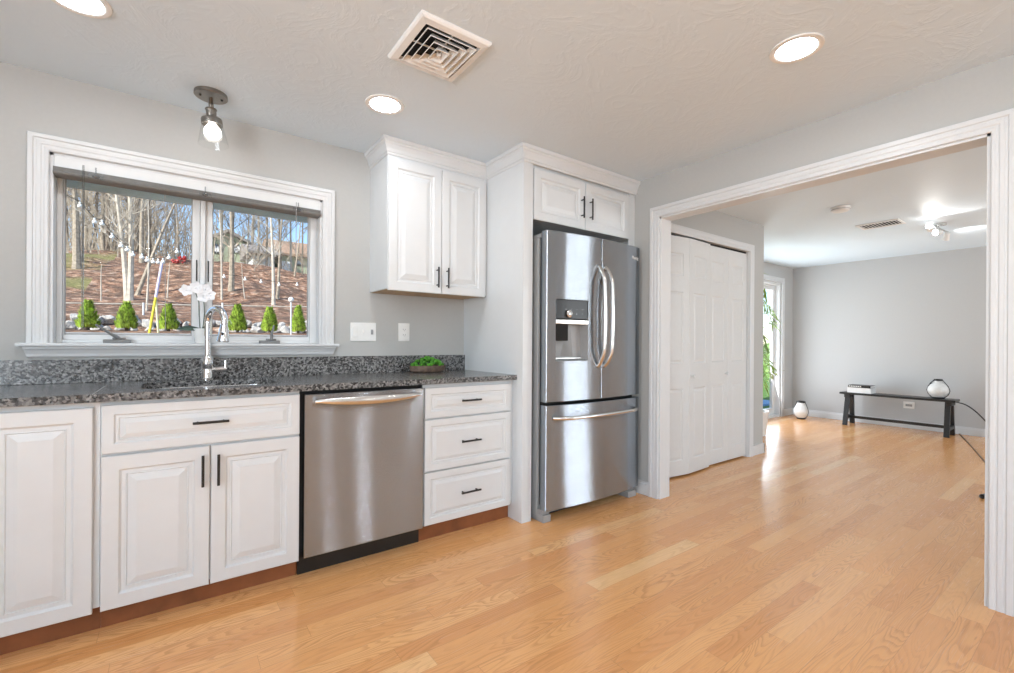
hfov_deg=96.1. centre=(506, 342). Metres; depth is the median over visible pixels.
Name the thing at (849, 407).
bench
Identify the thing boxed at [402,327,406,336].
receptacle
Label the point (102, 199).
bare tree
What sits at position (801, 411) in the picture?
lantern
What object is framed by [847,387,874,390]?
book
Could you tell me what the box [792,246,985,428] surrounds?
wall
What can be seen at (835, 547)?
floor
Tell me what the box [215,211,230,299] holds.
bare tree
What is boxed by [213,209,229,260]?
bare tree
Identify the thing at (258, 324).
boulder
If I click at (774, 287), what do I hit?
door
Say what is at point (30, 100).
wall
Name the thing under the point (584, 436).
refrigerator
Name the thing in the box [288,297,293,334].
garden lamp
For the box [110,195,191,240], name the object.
bare tree
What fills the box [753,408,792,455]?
baseboard
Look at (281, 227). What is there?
bare tree
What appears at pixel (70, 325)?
boulder
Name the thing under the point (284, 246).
house
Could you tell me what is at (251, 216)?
bare tree
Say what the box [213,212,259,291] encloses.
bare tree
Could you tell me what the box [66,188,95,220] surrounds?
bare tree
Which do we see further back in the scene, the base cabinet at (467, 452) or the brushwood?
the brushwood
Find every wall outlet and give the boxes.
[398,323,409,340]
[903,401,914,408]
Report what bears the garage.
on the ground
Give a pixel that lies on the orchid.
(204, 292)
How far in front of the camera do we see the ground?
11.32 m
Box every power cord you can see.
[956,402,984,420]
[959,433,984,498]
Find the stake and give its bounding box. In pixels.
[155,301,159,332]
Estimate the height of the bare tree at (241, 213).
12.514 m
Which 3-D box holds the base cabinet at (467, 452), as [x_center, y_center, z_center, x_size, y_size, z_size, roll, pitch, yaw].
[-0.372,0.672,2.918,0.622,0.884,0.634,0,0,-36]
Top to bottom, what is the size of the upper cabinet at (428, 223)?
0.900 m
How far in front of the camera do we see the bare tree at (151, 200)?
23.90 m
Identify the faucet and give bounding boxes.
[200,306,229,379]
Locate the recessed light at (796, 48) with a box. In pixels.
[769,32,824,63]
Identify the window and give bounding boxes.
[14,131,338,357]
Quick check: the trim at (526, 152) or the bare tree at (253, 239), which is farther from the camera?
the bare tree at (253, 239)
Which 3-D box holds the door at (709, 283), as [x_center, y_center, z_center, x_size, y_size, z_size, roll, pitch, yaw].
[1.815,0.115,4.088,1.415,1.995,0.109,0,0,-36]
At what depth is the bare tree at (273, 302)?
10.28 m
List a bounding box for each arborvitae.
[74,299,101,329]
[114,300,138,330]
[159,303,179,330]
[228,303,247,331]
[260,305,277,332]
[289,304,306,332]
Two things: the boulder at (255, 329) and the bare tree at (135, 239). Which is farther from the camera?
the bare tree at (135, 239)
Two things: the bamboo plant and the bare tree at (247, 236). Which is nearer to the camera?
the bamboo plant
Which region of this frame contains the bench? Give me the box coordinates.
[839,391,959,437]
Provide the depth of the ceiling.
2.06 m
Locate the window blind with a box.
[53,155,320,329]
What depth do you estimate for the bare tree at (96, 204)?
20.46 m
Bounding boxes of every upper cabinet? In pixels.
[370,154,486,298]
[533,164,634,245]
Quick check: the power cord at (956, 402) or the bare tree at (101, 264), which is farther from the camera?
the bare tree at (101, 264)
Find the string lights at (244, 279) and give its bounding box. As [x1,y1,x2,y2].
[223,274,305,285]
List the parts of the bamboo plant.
pot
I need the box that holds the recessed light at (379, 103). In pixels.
[365,94,403,114]
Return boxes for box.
[763,400,769,405]
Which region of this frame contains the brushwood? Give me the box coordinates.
[66,187,306,274]
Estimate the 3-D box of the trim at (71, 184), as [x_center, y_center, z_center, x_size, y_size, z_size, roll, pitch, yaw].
[-1.811,-1.044,2.997,3.800,0.363,0.025,0,0,-36]
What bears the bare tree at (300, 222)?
on the ground
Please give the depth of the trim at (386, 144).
2.86 m
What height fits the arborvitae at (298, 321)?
0.439 m
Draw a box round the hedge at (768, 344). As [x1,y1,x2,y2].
[763,343,769,377]
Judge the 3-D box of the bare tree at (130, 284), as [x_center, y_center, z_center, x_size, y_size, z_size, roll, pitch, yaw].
[-7.071,-2.441,8.521,1.658,3.660,1.045,0,0,-18]
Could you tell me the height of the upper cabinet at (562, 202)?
0.485 m
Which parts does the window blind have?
lift cord, rail, lift cord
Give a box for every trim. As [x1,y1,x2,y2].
[66,180,306,222]
[67,179,306,217]
[364,134,486,179]
[486,142,640,194]
[648,108,1013,616]
[671,223,754,456]
[671,234,745,253]
[744,252,748,456]
[764,274,784,415]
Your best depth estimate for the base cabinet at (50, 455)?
1.64 m
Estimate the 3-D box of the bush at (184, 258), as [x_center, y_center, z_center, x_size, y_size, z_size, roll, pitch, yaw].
[-11.621,-2.922,16.154,0.478,0.317,0.310,0,0,-36]
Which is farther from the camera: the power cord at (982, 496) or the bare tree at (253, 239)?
the bare tree at (253, 239)
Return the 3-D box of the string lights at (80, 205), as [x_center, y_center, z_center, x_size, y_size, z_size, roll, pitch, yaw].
[-4.913,-1.424,5.816,1.189,0.775,0.050,0,0,-36]
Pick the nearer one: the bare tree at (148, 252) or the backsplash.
the backsplash
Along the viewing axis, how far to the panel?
2.90 m
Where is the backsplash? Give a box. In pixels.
[0,355,464,385]
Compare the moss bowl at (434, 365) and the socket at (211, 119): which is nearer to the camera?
the socket at (211, 119)
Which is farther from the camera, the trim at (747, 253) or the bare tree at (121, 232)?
the bare tree at (121, 232)
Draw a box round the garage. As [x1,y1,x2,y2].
[240,244,278,266]
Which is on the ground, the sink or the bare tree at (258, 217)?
the bare tree at (258, 217)
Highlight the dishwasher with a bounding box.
[296,385,423,574]
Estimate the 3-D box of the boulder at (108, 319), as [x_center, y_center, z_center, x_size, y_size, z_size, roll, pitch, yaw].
[-5.519,-0.314,6.298,0.210,0.145,0.150,0,0,-7]
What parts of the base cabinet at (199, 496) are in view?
door, drawer, handle, handle, handle, door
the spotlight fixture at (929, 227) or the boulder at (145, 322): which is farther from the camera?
the boulder at (145, 322)
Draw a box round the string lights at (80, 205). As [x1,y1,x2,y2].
[67,195,178,263]
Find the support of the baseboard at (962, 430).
attached to the wall at (898, 325)
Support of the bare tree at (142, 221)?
on the ground
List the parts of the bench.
leg, leg, seat, leg, leg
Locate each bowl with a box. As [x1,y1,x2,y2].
[409,356,445,372]
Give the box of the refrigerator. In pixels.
[531,230,639,522]
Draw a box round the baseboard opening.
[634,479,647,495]
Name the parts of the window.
crank arm, crank handle, sash, sill, frame, sash, crank handle, crank arm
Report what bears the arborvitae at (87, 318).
on the ground
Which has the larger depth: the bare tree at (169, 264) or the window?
the bare tree at (169, 264)
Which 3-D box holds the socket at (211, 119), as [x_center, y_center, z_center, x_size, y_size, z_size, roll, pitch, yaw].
[-1.452,-1.108,2.244,0.093,0.084,0.092,0,0,-36]
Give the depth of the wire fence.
7.10 m
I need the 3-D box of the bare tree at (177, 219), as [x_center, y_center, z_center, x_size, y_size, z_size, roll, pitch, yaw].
[-11.902,-4.417,16.426,1.053,3.368,1.748,0,0,-36]
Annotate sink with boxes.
[156,384,255,388]
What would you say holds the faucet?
on the countertop
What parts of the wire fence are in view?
post, rail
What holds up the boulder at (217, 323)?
on the ground
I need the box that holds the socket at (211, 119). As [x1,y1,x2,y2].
[201,107,222,128]
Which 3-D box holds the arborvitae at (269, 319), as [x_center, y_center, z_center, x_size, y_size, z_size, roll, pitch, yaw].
[-3.433,-0.342,6.595,0.252,0.404,0.244,0,0,-36]
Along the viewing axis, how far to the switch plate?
2.93 m
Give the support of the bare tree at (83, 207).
on the ground
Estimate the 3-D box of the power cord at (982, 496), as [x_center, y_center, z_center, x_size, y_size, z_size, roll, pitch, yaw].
[4.729,1.133,4.598,0.172,0.032,3.634,0,0,43]
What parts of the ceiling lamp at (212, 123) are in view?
stem, bulb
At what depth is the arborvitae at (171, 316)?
5.85 m
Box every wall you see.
[0,62,463,359]
[66,332,306,336]
[620,54,1013,481]
[671,210,763,444]
[764,262,792,415]
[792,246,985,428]
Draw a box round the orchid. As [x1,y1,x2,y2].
[177,282,215,342]
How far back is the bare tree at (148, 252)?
7.46 m
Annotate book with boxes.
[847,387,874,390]
[847,390,875,393]
[848,384,874,388]
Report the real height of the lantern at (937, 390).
0.241 m
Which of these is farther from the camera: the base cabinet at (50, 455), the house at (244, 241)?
the house at (244, 241)
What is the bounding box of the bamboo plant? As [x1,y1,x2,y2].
[763,286,783,435]
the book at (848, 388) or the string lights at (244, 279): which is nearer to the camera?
the book at (848, 388)
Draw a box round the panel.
[464,161,532,523]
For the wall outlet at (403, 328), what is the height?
0.121 m
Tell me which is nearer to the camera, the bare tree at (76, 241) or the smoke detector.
the smoke detector
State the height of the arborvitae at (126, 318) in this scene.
0.384 m
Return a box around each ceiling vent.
[388,10,491,81]
[855,218,905,229]
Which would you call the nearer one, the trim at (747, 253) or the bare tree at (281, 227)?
the trim at (747, 253)
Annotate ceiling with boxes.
[0,0,1013,268]
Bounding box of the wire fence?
[66,302,306,314]
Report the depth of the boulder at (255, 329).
7.09 m
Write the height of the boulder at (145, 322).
0.147 m
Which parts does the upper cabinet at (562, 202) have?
door, handle, handle, door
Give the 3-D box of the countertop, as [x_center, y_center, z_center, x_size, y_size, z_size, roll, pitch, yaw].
[-1.302,0.208,2.260,2.906,0.030,0.654,0,0,-36]
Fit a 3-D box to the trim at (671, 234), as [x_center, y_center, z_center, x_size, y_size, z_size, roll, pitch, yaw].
[1.799,-0.893,4.119,1.419,0.018,0.012,0,0,-36]
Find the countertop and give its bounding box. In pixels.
[0,370,516,407]
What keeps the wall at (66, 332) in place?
on the ground
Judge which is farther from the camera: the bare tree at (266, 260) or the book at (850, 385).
the bare tree at (266, 260)
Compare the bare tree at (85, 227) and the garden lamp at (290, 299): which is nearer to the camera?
the garden lamp at (290, 299)
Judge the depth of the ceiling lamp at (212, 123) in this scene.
2.22 m
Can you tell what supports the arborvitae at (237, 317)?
on the ground
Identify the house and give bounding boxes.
[213,229,254,263]
[262,239,306,273]
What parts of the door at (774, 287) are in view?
sash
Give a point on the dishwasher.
(361, 449)
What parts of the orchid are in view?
flower, flower, pot, flower, flower, flower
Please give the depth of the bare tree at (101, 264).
8.40 m
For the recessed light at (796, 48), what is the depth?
1.86 m
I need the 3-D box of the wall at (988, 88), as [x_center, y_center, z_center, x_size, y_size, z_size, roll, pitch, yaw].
[2.815,-0.031,1.016,0.115,2.330,7.520,0,0,-36]
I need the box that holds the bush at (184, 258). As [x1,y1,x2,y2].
[171,256,186,262]
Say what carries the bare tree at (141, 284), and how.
on the ground
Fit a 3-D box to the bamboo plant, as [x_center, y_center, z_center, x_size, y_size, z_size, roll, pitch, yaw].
[3.174,0.131,5.697,0.813,2.010,0.483,0,0,-36]
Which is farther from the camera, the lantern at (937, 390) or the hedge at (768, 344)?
the hedge at (768, 344)
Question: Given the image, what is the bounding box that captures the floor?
[0,414,1013,672]
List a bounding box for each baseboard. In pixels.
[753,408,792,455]
[793,408,984,436]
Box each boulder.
[66,320,75,329]
[70,313,77,322]
[101,315,115,323]
[142,319,154,327]
[214,320,220,326]
[250,326,264,332]
[252,322,260,326]
[277,322,285,329]
[280,325,289,332]
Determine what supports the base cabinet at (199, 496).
on the floor
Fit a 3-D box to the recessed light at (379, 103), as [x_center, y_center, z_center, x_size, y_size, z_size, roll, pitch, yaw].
[-0.624,-1.214,2.331,0.194,0.007,0.194,0,0,-36]
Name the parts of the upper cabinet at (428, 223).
door, handle, handle, door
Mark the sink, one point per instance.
(244, 384)
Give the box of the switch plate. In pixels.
[350,322,375,340]
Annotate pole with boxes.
[148,263,162,332]
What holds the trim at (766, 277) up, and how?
attached to the wall at (770, 269)
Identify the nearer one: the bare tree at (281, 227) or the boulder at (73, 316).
the boulder at (73, 316)
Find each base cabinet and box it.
[0,402,100,654]
[100,392,299,627]
[419,380,512,540]
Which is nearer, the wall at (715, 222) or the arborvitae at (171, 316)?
the wall at (715, 222)
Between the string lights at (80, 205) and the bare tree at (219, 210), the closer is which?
the string lights at (80, 205)
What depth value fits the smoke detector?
3.99 m
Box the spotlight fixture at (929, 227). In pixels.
[925,222,949,240]
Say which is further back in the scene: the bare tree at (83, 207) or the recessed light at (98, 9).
the bare tree at (83, 207)
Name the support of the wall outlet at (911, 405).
attached to the wall at (898, 325)
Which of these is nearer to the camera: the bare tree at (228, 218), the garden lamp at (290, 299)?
the garden lamp at (290, 299)
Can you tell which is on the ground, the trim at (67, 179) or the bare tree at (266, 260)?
the bare tree at (266, 260)
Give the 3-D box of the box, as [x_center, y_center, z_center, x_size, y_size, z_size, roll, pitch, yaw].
[5.231,1.284,9.710,1.180,0.052,0.660,0,0,-36]
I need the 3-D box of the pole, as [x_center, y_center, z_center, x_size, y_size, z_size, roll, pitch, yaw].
[-4.212,-0.525,5.466,0.146,0.874,0.030,0,0,-36]
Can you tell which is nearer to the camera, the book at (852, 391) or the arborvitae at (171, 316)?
the arborvitae at (171, 316)
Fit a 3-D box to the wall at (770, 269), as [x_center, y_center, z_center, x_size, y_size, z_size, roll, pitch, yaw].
[3.280,-0.028,6.445,3.100,2.330,0.140,0,0,-36]
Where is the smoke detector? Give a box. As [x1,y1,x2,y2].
[830,205,850,212]
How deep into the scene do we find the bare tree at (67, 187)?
20.54 m
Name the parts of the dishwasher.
kick plate, handle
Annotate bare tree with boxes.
[66,187,95,241]
[66,187,106,268]
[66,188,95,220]
[66,188,161,300]
[70,190,139,249]
[81,190,107,261]
[84,190,114,247]
[100,192,104,249]
[100,192,110,249]
[100,264,101,300]
[103,193,153,300]
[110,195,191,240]
[114,200,166,250]
[121,195,139,251]
[121,198,161,262]
[122,198,149,310]
[125,199,159,255]
[135,199,185,294]
[167,264,169,297]
[176,204,191,260]
[176,210,232,268]
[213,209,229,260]
[213,210,267,244]
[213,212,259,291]
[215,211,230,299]
[215,214,287,243]
[228,212,270,263]
[238,213,302,268]
[238,215,306,270]
[242,215,291,304]
[245,214,276,265]
[251,216,306,272]
[257,216,284,264]
[260,219,289,298]
[294,222,305,275]
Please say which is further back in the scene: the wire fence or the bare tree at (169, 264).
the bare tree at (169, 264)
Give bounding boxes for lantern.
[793,401,808,418]
[926,379,949,398]
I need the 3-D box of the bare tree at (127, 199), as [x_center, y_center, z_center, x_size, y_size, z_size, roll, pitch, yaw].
[-12.720,-4.864,16.186,1.036,4.226,2.274,0,0,10]
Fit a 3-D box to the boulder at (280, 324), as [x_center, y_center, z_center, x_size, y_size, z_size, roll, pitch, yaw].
[-3.715,-0.260,7.488,0.136,0.156,0.184,0,0,-41]
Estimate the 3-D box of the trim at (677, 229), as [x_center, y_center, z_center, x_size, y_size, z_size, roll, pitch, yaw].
[1.817,0.077,4.085,1.589,2.102,0.018,0,0,-36]
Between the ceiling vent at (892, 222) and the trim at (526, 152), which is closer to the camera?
the trim at (526, 152)
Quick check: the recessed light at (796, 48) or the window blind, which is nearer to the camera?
the recessed light at (796, 48)
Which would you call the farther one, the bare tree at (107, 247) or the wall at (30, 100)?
the bare tree at (107, 247)
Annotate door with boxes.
[669,235,746,476]
[763,280,780,418]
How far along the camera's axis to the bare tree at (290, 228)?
27.96 m
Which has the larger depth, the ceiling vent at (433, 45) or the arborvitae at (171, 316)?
the arborvitae at (171, 316)
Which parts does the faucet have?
spout, lever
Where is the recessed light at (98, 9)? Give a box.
[51,0,112,18]
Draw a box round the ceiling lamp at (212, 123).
[194,86,227,139]
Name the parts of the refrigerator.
dispenser knob, door, dispenser trim, control panel, freezer drawer, handle, handle, handle, door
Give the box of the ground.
[66,250,769,408]
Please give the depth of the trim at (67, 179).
2.78 m
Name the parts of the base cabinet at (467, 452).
drawer, drawer, drawer, handle, handle, handle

